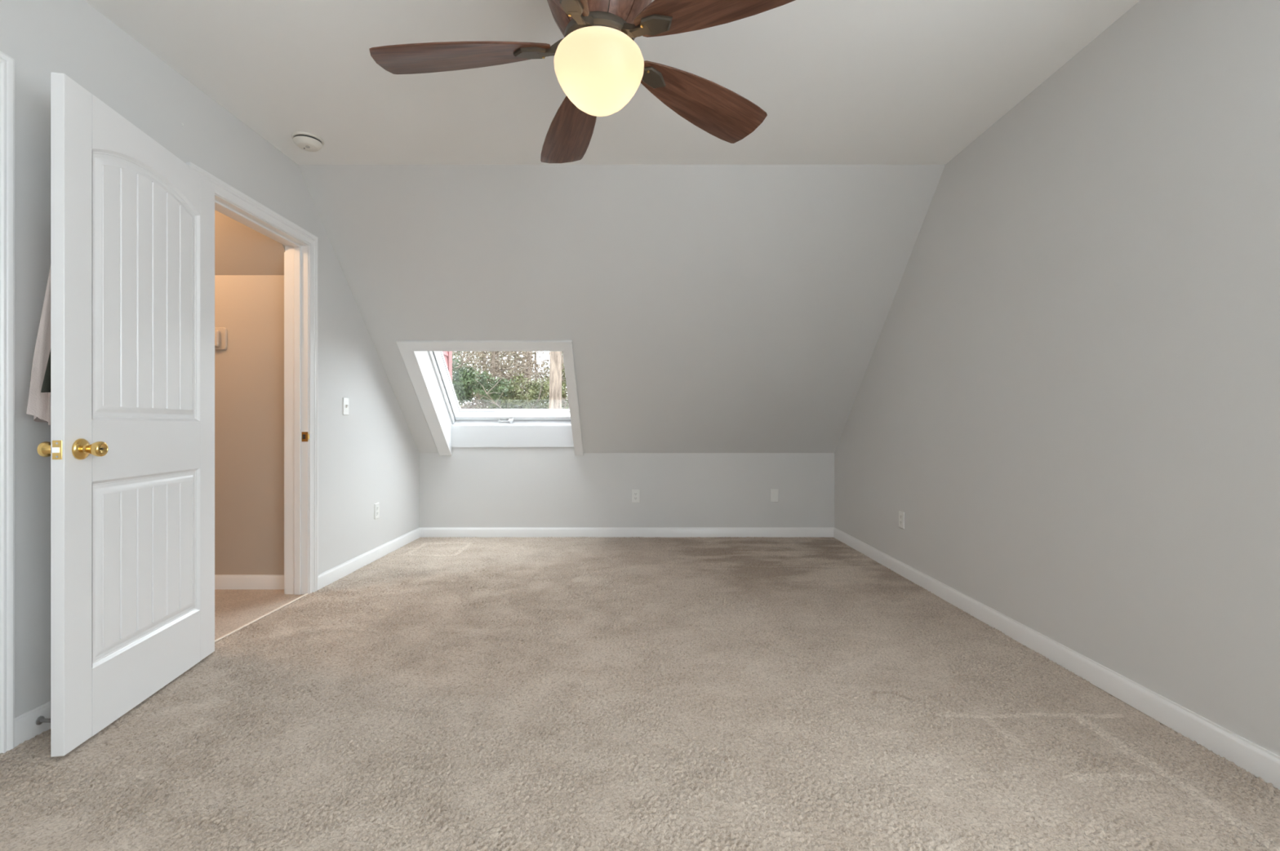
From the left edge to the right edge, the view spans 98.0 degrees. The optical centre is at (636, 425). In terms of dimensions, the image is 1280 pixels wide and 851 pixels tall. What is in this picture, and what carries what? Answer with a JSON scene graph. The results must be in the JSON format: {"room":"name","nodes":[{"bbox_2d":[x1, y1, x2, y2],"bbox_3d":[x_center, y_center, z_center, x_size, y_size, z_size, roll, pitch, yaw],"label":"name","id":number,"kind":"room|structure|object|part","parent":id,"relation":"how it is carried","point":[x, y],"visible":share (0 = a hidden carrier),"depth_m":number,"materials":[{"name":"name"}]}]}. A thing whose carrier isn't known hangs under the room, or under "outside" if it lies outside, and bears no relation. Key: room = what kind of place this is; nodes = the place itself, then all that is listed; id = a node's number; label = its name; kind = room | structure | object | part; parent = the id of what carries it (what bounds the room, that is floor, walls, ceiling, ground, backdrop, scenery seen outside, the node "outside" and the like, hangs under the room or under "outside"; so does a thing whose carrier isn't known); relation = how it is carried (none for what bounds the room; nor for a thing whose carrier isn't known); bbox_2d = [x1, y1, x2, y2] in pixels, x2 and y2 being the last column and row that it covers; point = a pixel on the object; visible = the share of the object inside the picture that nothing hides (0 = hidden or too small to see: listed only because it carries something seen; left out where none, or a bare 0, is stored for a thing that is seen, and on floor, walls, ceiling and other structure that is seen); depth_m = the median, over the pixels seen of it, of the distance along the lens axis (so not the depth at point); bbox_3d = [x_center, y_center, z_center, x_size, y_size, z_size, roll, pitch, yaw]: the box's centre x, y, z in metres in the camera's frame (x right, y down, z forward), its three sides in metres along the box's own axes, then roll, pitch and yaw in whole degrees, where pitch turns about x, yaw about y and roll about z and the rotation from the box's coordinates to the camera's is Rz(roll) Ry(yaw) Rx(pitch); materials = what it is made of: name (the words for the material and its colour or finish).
{"room":"bedroom","nodes":[
{"label":"bedroom","id":0,"kind":"room"},
{"bbox_2d":[0,0,419,717],"bbox_3d":[-2.013,-0.200,1.643,0.135,2.600,6.686,0,0,0],"label":"wall","id":1,"kind":"structure","parent":0,"point":[368,456],"depth_m":2.25,"materials":[{"name":"grey paint"}]},
{"bbox_2d":[0,50,14,753],"bbox_3d":[-1.935,-0.068,1.258,0.019,2.136,0.935,0,0,0],"label":"door frame","id":2,"kind":"structure","parent":1,"relation":"attached to","point":[6,63],"depth_m":1.71,"materials":[{"name":"white wood"}]},
{"bbox_2d":[14,701,50,746],"bbox_3d":[-1.938,0.957,2.065,0.014,0.086,0.680,0,0,0],"label":"baseboard","id":3,"kind":"structure","parent":1,"relation":"attached to","point":[25,727],"depth_m":1.78,"materials":[{"name":"white wood"}]},
{"bbox_2d":[35,716,50,725],"bbox_3d":[-1.893,0.955,1.800,0.077,0.026,0.026,0,0,0],"label":"door stop","id":4,"kind":"object","parent":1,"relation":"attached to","point":[40,720],"visible":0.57,"depth_m":1.80,"materials":[{"name":"metal"}]},
{"bbox_2d":[36,72,214,757],"bbox_3d":[-1.794,-0.033,2.046,0.162,2.041,0.810,0,0,-10],"label":"door","id":5,"kind":"structure","parent":1,"relation":"in","point":[131,449],"depth_m":1.91,"materials":[{"name":"white paint"}]},
{"bbox_3d":[-1.795,0.073,1.706,0.042,0.048,0.048,0,0,-10],"label":"knob","id":6,"kind":"part","parent":5,"relation":"part of","materials":[{"name":"gold metal"}]},
{"bbox_3d":[-1.726,0.073,1.658,0.025,0.057,0.002,0,0,-10],"label":"latch plate","id":7,"kind":"part","parent":5,"relation":"part of","materials":[{"name":"gold metal"}]},
{"bbox_3d":[-1.677,0.073,1.726,0.042,0.048,0.048,0,0,-10],"label":"knob","id":8,"kind":"part","parent":5,"relation":"part of","materials":[{"name":"gold metal"}]},
{"bbox_3d":[-1.794,-0.481,2.045,0.012,0.908,0.550,0,0,-10],"label":"panel","id":9,"kind":"part","parent":5,"relation":"part of","materials":[{"name":"white wood"}]},
{"bbox_3d":[-1.794,0.475,2.045,0.012,0.575,0.550,0,0,-10],"label":"panel","id":10,"kind":"part","parent":5,"relation":"part of","materials":[{"name":"white wood"}]},
{"bbox_3d":[-1.784,-0.481,2.047,0.014,0.928,0.570,0,0,-10],"label":"moulding","id":11,"kind":"part","parent":5,"relation":"part of","materials":[{"name":"white wood"}]},
{"bbox_3d":[-1.794,-0.967,2.045,0.035,0.173,0.570,0,0,-10],"label":"rail","id":12,"kind":"part","parent":5,"relation":"part of","materials":[{"name":"white wood"}]},
{"bbox_3d":[-1.784,0.475,2.047,0.014,0.595,0.570,0,0,-10],"label":"moulding","id":13,"kind":"part","parent":5,"relation":"part of","materials":[{"name":"white wood"}]},
{"bbox_3d":[-1.794,0.081,2.045,0.035,0.195,0.570,0,0,-10],"label":"lock rail","id":14,"kind":"part","parent":5,"relation":"part of","materials":[{"name":"white wood"}]},
{"bbox_3d":[-1.794,0.880,2.045,0.035,0.215,0.570,0,0,-10],"label":"rail","id":15,"kind":"part","parent":5,"relation":"part of","materials":[{"name":"white wood"}]},
{"bbox_2d":[186,162,318,642],"bbox_3d":[-2.013,-0.070,2.888,0.173,2.140,0.965,0,0,0],"label":"door frame","id":16,"kind":"structure","parent":1,"relation":"attached to","point":[301,246],"depth_m":3.29,"materials":[{"name":"white paint"}]},
{"bbox_3d":[-2.090,-0.070,2.888,0.019,2.140,0.965,0,0,0],"label":"casing","id":17,"kind":"part","parent":16,"relation":"part of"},
{"bbox_3d":[-1.959,0.067,3.295,0.044,0.057,0.004,0,0,-4],"label":"plate","id":18,"kind":"part","parent":16,"relation":"part of","materials":[{"name":"gold metal"}]},
{"bbox_2d":[342,397,348,415],"bbox_3d":[-1.935,-0.128,3.720,0.019,0.114,0.070,0,0,0],"label":"light switch","id":19,"kind":"object","parent":1,"relation":"attached to","point":[345,401],"visible":1,"depth_m":3.71,"materials":[{"name":"white plastic"}]},
{"bbox_2d":[318,528,420,590],"bbox_3d":[-1.938,0.957,4.171,0.014,0.086,1.602,0,0,0],"label":"baseboard","id":20,"kind":"structure","parent":1,"relation":"attached to","point":[328,577],"depth_m":3.96,"materials":[{"name":"white wood"}]},
{"bbox_2d":[374,502,379,519],"bbox_3d":[-1.941,0.640,4.165,0.008,0.114,0.070,0,0,0],"label":"power outlet","id":21,"kind":"object","parent":1,"relation":"attached to","point":[376,505],"visible":1,"depth_m":4.16,"materials":[{"name":"white plastic"}]},
{"bbox_2d":[214,275,284,574],"bbox_3d":[-2.690,0.090,3.455,1.220,2.020,0.100,0,0,0],"label":"wall","id":22,"kind":"structure","parent":0,"point":[249,375],"depth_m":3.40,"materials":[{"name":"beige paint"}]},
{"bbox_2d":[214,327,227,350],"bbox_3d":[-2.575,-0.530,3.387,0.146,0.140,0.036,0,0,0],"label":"thermostat","id":23,"kind":"object","parent":22,"relation":"attached to","point":[220,333],"visible":0.48,"depth_m":3.39,"materials":[{"name":"beige plastic"}]},
{"bbox_2d":[214,574,284,589],"bbox_3d":[-2.690,0.957,3.398,1.220,0.086,0.014,0,0,0],"label":"baseboard","id":24,"kind":"structure","parent":22,"relation":"attached to","point":[221,581],"depth_m":3.39,"materials":[{"name":"white wood"}]},
{"bbox_2d":[214,209,284,275],"bbox_3d":[-2.690,-1.280,2.303,1.220,0.720,2.405,0,0,0],"label":"ceiling","id":25,"kind":"structure","parent":0,"point":[240,249],"depth_m":3.29,"materials":[{"name":"beige paint"}]},
{"bbox_2d":[84,0,1140,164],"bbox_3d":[-0.044,-1.550,0.749,3.842,0.100,4.898,0,0,0],"label":"ceiling","id":26,"kind":"structure","parent":0,"point":[835,82],"depth_m":2.38,"materials":[{"name":"white paint"}]},
{"bbox_2d":[291,131,324,151],"bbox_3d":[-1.717,-1.475,2.910,0.148,0.050,0.148,0,0,0],"label":"smoke detector","id":27,"kind":"object","parent":26,"relation":"attached to","point":[306,141],"visible":1,"depth_m":2.87,"materials":[{"name":"white plastic"}]},
{"bbox_2d":[368,0,795,163],"bbox_3d":[-0.162,-1.239,1.731,1.294,0.522,1.341,0,0,0],"label":"ceiling fan","id":28,"kind":"object","parent":26,"relation":"hanging from","point":[599,66],"visible":1,"depth_m":1.69,"materials":[{"name":"brown wood"}]},
{"bbox_3d":[-0.537,-1.150,1.730,0.546,0.007,0.194,-4,12,0],"label":"blade","id":29,"kind":"part","parent":28,"relation":"part of","materials":[{"name":"brown wood"}]},
{"bbox_3d":[-0.256,-1.175,1.729,0.113,0.036,0.042,-4,12,0],"label":"arm","id":30,"kind":"part","parent":28,"relation":"part of","materials":[{"name":"brown metal"}]},
{"bbox_3d":[-0.241,-1.354,1.771,0.091,0.292,0.105,0,0,18],"label":"housing panel","id":31,"kind":"part","parent":28,"relation":"part of","materials":[{"name":"brown wood"}]},
{"bbox_3d":[-0.241,-1.354,1.689,0.091,0.292,0.105,0,0,-18],"label":"housing panel","id":32,"kind":"part","parent":28,"relation":"part of","materials":[{"name":"brown wood"}]},
{"bbox_3d":[-0.243,-1.150,2.132,0.194,0.007,0.546,-13,0,-18],"label":"blade","id":33,"kind":"part","parent":28,"relation":"part of","materials":[{"name":"brown wood"}]},
{"bbox_3d":[-0.245,-1.150,1.329,0.194,0.007,0.546,13,8,17],"label":"blade","id":34,"kind":"part","parent":28,"relation":"part of","materials":[{"name":"brown wood"}]},
{"bbox_3d":[-0.158,-1.175,1.596,0.042,0.036,0.113,13,8,17],"label":"arm","id":35,"kind":"part","parent":28,"relation":"part of","materials":[{"name":"brown metal"}]},
{"bbox_3d":[-0.115,-1.354,1.597,0.105,0.292,0.091,0,0,0],"label":"housing panel","id":36,"kind":"part","parent":28,"relation":"part of","materials":[{"name":"brown wood"}]},
{"bbox_3d":[-0.115,-1.074,1.730,0.279,0.190,0.279,0,0,0],"label":"lamp shade","id":37,"kind":"part","parent":28,"relation":"part of","materials":[{"name":"beige glass"}]},
{"bbox_3d":[-0.037,-1.354,1.623,0.105,0.292,0.091,0,0,-36],"label":"housing panel","id":38,"kind":"part","parent":28,"relation":"part of","materials":[{"name":"brown wood"}]},
{"bbox_3d":[-0.001,-1.175,1.648,0.113,0.036,0.042,5,-9,36],"label":"arm","id":39,"kind":"part","parent":28,"relation":"part of","materials":[{"name":"brown metal"}]},
{"bbox_3d":[0.011,-1.354,1.689,0.091,0.292,0.105,0,0,18],"label":"housing panel","id":40,"kind":"part","parent":28,"relation":"part of","materials":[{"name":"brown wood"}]},
{"bbox_3d":[-0.001,-1.175,1.813,0.113,0.036,0.042,5,-15,-36],"label":"arm","id":41,"kind":"part","parent":28,"relation":"part of","materials":[{"name":"brown metal"}]},
{"bbox_3d":[0.228,-1.150,1.976,0.546,0.007,0.194,5,-15,-36],"label":"blade","id":42,"kind":"part","parent":28,"relation":"part of","materials":[{"name":"brown wood"}]},
{"bbox_3d":[0.226,-1.150,1.482,0.546,0.007,0.194,5,-9,36],"label":"blade","id":43,"kind":"part","parent":28,"relation":"part of","materials":[{"name":"brown wood"}]},
{"bbox_2d":[297,164,945,453],"bbox_3d":[-0.044,-0.645,4.109,3.842,1.782,1.823,0,0,0],"label":"sloped ceiling","id":44,"kind":"structure","parent":0,"point":[703,308],"depth_m":3.71,"materials":[{"name":"grey paint"}]},
{"bbox_2d":[395,340,583,455],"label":"window","id":45,"kind":"structure","parent":44,"relation":"in","point":[450,426],"depth_m":4.82,"materials":[{"name":"white paint"}]},
{"bbox_3d":[-1.708,-0.178,4.532,0.107,0.896,0.906,0,0,0],"label":"casing","id":46,"kind":"part","parent":45,"relation":"part of","materials":[{"name":"white wood"}]},
{"bbox_3d":[-1.103,-0.431,4.722,1.105,0.840,0.853,0,0,0],"label":"frame","id":47,"kind":"part","parent":45,"relation":"part of","materials":[{"name":"white paint"}]},
{"bbox_3d":[-1.103,-0.431,4.735,1.065,0.764,0.778,0,0,0],"label":"sash frame","id":48,"kind":"part","parent":45,"relation":"part of","materials":[{"name":"white paint"}]},
{"bbox_3d":[-1.175,-0.044,5.012,0.140,0.055,0.037,0,0,0],"label":"handle","id":49,"kind":"part","parent":45,"relation":"part of","materials":[{"name":"white paint"}]},
{"bbox_3d":[-1.103,-0.057,5.098,1.105,0.194,0.249,0,0,0],"label":"frame sill","id":50,"kind":"part","parent":45,"relation":"part of","materials":[{"name":"white paint"}]},
{"bbox_3d":[-1.103,0.097,4.980,1.105,0.194,0.012,0,0,0],"label":"lining sill","id":51,"kind":"part","parent":45,"relation":"part of","materials":[{"name":"white paint"}]},
{"bbox_3d":[-0.511,-0.178,4.532,0.077,0.896,0.906,0,0,0],"label":"casing","id":52,"kind":"part","parent":45,"relation":"part of","materials":[{"name":"white wood"}]},
{"bbox_2d":[419,447,834,527],"bbox_3d":[-0.044,0.550,5.011,3.842,1.100,0.050,0,0,0],"label":"wall","id":53,"kind":"structure","parent":0,"point":[470,486],"depth_m":4.99,"materials":[{"name":"grey paint"}]},
{"bbox_2d":[418,527,834,537],"bbox_3d":[-0.084,0.957,4.979,3.722,0.086,0.014,0,0,0],"label":"baseboard","id":54,"kind":"structure","parent":53,"relation":"attached to","point":[437,532],"depth_m":4.97,"materials":[{"name":"white wood"}]},
{"bbox_2d":[631,489,639,502],"bbox_3d":[-0.005,0.633,4.982,0.070,0.114,0.008,0,0,0],"label":"power outlet","id":55,"kind":"object","parent":53,"relation":"attached to","point":[635,493],"visible":1,"depth_m":4.98,"materials":[{"name":"white plastic"}]},
{"bbox_2d":[770,489,778,502],"bbox_3d":[1.238,0.628,4.982,0.070,0.114,0.008,0,0,0],"label":"blank wall plate","id":56,"kind":"object","parent":53,"relation":"attached to","point":[774,493],"visible":1,"depth_m":4.98,"materials":[{"name":"white plastic"}]},
{"bbox_2d":[0,537,1279,850],"bbox_3d":[-0.761,1.006,1.693,5.077,0.028,6.586,0,0,0],"label":"floor","id":57,"kind":"structure","parent":0,"point":[549,694],"depth_m":1.82,"materials":[{"name":"beige carpet"}]},
{"bbox_2d":[834,0,1279,756],"bbox_3d":[1.827,-0.200,1.643,0.100,2.600,6.686,0,0,0],"label":"wall","id":58,"kind":"structure","parent":0,"point":[1068,397],"depth_m":2.08,"materials":[{"name":"grey paint"}]},
{"bbox_2d":[898,511,904,528],"bbox_3d":[1.773,0.630,3.720,0.008,0.114,0.070,0,0,0],"label":"power outlet","id":59,"kind":"object","parent":58,"relation":"attached to","point":[901,514],"visible":1,"depth_m":3.71,"materials":[{"name":"white plastic"}]},
{"bbox_2d":[833,528,1279,790],"bbox_3d":[1.770,0.957,1.686,0.014,0.086,6.572,0,0,0],"label":"baseboard","id":60,"kind":"structure","parent":58,"relation":"attached to","point":[1260,762],"depth_m":2.06,"materials":[{"name":"white wood"}]},
{"label":"outside","id":61,"kind":"structure","parent":0,"visible":0},
{"bbox_3d":[0.000,3.850,47.643,120.000,0.100,84.714,0,0,0],"label":"ground","id":62,"kind":"structure","parent":61,"visible":0},
{"bbox_2d":[452,351,515,408],"bbox_3d":[-4.739,0.092,15.001,3.759,7.427,3.467,0,0,-27],"label":"tree","id":63,"kind":"object","parent":62,"relation":"on","point":[464,384],"visible":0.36,"depth_m":14.27,"materials":[{"name":"green plant"}]},
{"bbox_2d":[453,351,565,408],"bbox_3d":[-3.975,-0.949,17.172,4.323,9.504,4.192,0,0,3],"label":"tree","id":64,"kind":"object","parent":62,"relation":"on","point":[493,370],"visible":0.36,"depth_m":16.66,"materials":[{"name":"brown plant"}]},
{"bbox_2d":[452,351,568,408],"bbox_3d":[-5.230,-2.051,30.010,33.581,14.225,12.231,0,0,0],"label":"woodland","id":65,"kind":"object","parent":62,"relation":"on","point":[460,353],"visible":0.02,"depth_m":26.44,"materials":[{"name":"green plant"}]},
{"bbox_2d":[474,372,568,408],"bbox_3d":[-2.635,1.152,15.267,3.651,5.307,3.844,0,0,-22],"label":"shrub","id":66,"kind":"object","parent":62,"relation":"on","point":[534,393],"visible":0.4,"depth_m":14.88,"materials":[{"name":"green plant"}]},
{"bbox_2d":[504,351,564,404],"bbox_3d":[-3.139,-4.219,18.495,5.331,16.042,5.556,0,0,0],"label":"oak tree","id":67,"kind":"object","parent":62,"relation":"on","point":[530,356],"visible":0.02,"depth_m":18.41,"materials":[{"name":"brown plant"}]},
{"bbox_2d":[549,351,561,408],"bbox_3d":[-1.886,-4.256,14.148,5.213,16.117,4.900,0,0,0],"label":"post","id":68,"kind":"object","parent":62,"relation":"on","point":[555,357],"visible":0.02,"depth_m":13.87,"materials":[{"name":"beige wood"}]},
{"bbox_2d":[544,357,568,408],"bbox_3d":[-2.724,0.603,21.671,3.944,6.407,3.834,0,0,36],"label":"cedar tree","id":69,"kind":"object","parent":62,"relation":"on","point":[564,406],"visible":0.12,"depth_m":20.82,"materials":[{"name":"green plant"}]},
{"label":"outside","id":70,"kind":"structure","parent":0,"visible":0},
{"bbox_3d":[-2.062,-0.779,4.380,7.877,2.488,2.545,0,0,0],"label":"roof","id":71,"kind":"structure","parent":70,"visible":0},
{"bbox_2d":[442,351,452,382],"bbox_3d":[-2.010,-0.737,4.597,0.650,2.686,3.007,0,0,0],"label":"dormer","id":72,"kind":"object","parent":71,"relation":"on","point":[447,355],"visible":0.02,"depth_m":5.71,"materials":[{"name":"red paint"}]},
{"bbox_3d":[-1.802,-0.695,1.839,0.059,0.080,0.030,0,0,0],"label":"hook","id":73,"kind":"object","parent":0,"visible":0},
{"bbox_2d":[26,267,50,425],"bbox_3d":[-1.876,-0.350,1.837,0.089,0.699,0.281,0,0,-12],"label":"bathrobe","id":74,"kind":"object","parent":73,"relation":"hanging from","point":[38,402],"visible":0.17,"depth_m":1.74,"materials":[{"name":"white fabric"}]},
{"bbox_2d":[40,351,50,392],"bbox_3d":[-1.802,-0.388,1.816,0.043,0.584,0.318,0,0,-10],"label":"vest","id":75,"kind":"object","parent":73,"relation":"hanging from","point":[46,388],"visible":0.02,"depth_m":1.68,"materials":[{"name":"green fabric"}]}
]}

